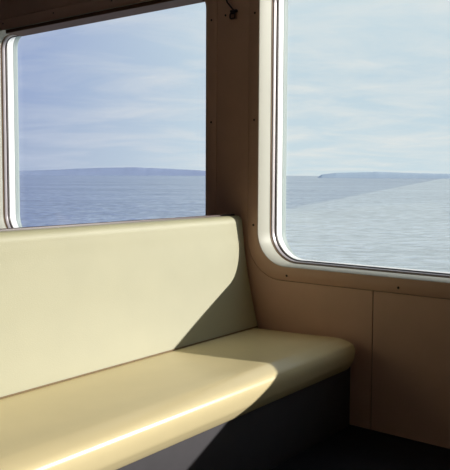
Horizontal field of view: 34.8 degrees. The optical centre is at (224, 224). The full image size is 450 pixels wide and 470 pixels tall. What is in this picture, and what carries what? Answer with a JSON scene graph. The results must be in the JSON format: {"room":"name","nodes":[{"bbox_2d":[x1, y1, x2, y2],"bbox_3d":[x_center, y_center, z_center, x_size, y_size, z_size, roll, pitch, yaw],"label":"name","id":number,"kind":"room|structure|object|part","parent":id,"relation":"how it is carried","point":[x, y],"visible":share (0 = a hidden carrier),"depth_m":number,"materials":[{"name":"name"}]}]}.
{"room":"ship interior","nodes":[
{"label":"ship interior","id":0,"kind":"room"},
{"bbox_2d":[0,0,449,448],"bbox_3d":[0.151,-0.425,3.899,11.400,2.750,0.170,3,5,38],"label":"wall","id":1,"kind":"structure","parent":0,"point":[400,367],"depth_m":3.48,"materials":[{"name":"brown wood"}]},
{"bbox_3d":[-1.242,-1.655,4.811,0.656,0.430,0.008,3,5,38],"label":"wall panel","id":2,"kind":"part","parent":1,"relation":"part of","materials":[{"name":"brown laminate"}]},
{"bbox_2d":[0,0,217,228],"bbox_3d":[-0.842,-0.609,4.709,2.208,1.640,0.250,3,5,38],"label":"window","id":3,"kind":"structure","parent":1,"relation":"in","point":[12,30],"depth_m":4.76,"materials":[{"name":"beige"}]},
{"bbox_3d":[-0.805,-0.623,4.755,2.154,1.618,0.055,3,5,38],"label":"frame","id":4,"kind":"part","parent":3,"relation":"part of","materials":[{"name":"white paint"}]},
{"bbox_2d":[225,0,237,19],"bbox_3d":[0.029,-1.444,3.808,0.098,0.695,0.022,3,5,38],"label":"clasp","id":5,"kind":"object","parent":1,"relation":"attached to","point":[233,13],"visible":1,"depth_m":3.81,"materials":[{"name":"brown metal"}]},
{"bbox_2d":[248,0,449,298],"bbox_3d":[1.573,-0.467,2.821,3.493,1.640,0.250,3,5,38],"label":"window","id":6,"kind":"structure","parent":1,"relation":"in","point":[269,248],"depth_m":3.79,"materials":[{"name":"beige"}]},
{"bbox_3d":[2.215,-0.296,2.183,3.822,2.746,0.008,3,5,38],"label":"wall panel","id":7,"kind":"part","parent":1,"relation":"part of","materials":[{"name":"brown laminate"}]},
{"bbox_2d":[271,425,449,469],"bbox_3d":[-1.768,1.156,1.565,11.600,0.100,6.357,3,5,38],"label":"floor","id":8,"kind":"structure","parent":0,"point":[352,447],"depth_m":3.14,"materials":[{"name":"black"}]},
{"bbox_2d":[0,214,354,469],"bbox_3d":[-0.472,0.530,2.650,0.782,1.012,2.645,3,5,38],"label":"bench","id":9,"kind":"object","parent":8,"relation":"on","point":[130,344],"visible":1,"depth_m":2.89,"materials":[{"name":"beige leather"}]},
{"bbox_3d":[-0.772,0.512,2.885,0.020,1.012,2.645,3,5,38],"label":"panel","id":10,"kind":"part","parent":9,"relation":"part of","materials":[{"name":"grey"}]},
{"bbox_3d":[-0.692,0.326,2.811,0.178,0.617,2.628,3,5,38],"label":"backrest","id":11,"kind":"part","parent":9,"relation":"part of","materials":[{"name":"beige leather"}]},
{"bbox_2d":[0,328,354,469],"bbox_3d":[-0.450,0.673,2.634,0.713,0.148,2.612,3,5,38],"label":"seat cushion","id":12,"kind":"object","parent":9,"relation":"on","point":[125,411],"depth_m":2.64,"materials":[{"name":"beige leather"}]},
{"label":"outside","id":13,"kind":"structure","parent":0,"visible":0},
{"bbox_2d":[19,175,449,271],"bbox_3d":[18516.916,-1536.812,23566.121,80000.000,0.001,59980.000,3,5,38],"label":"sea","id":14,"kind":"structure","parent":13,"point":[386,222],"depth_m":155.30,"materials":[{"name":"blue liquid"}]},
{"bbox_2d":[19,167,205,175],"bbox_3d":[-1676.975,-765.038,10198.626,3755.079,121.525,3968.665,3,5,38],"label":"headland","id":15,"kind":"structure","parent":14,"relation":"on","point":[126,170],"depth_m":8883.94,"materials":[{"name":"blue"}]},
{"bbox_2d":[318,172,449,177],"bbox_3d":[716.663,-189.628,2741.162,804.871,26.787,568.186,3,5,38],"label":"headland","id":16,"kind":"structure","parent":14,"relation":"on","point":[349,174],"depth_m":2672.01,"materials":[{"name":"blue"}]}
]}

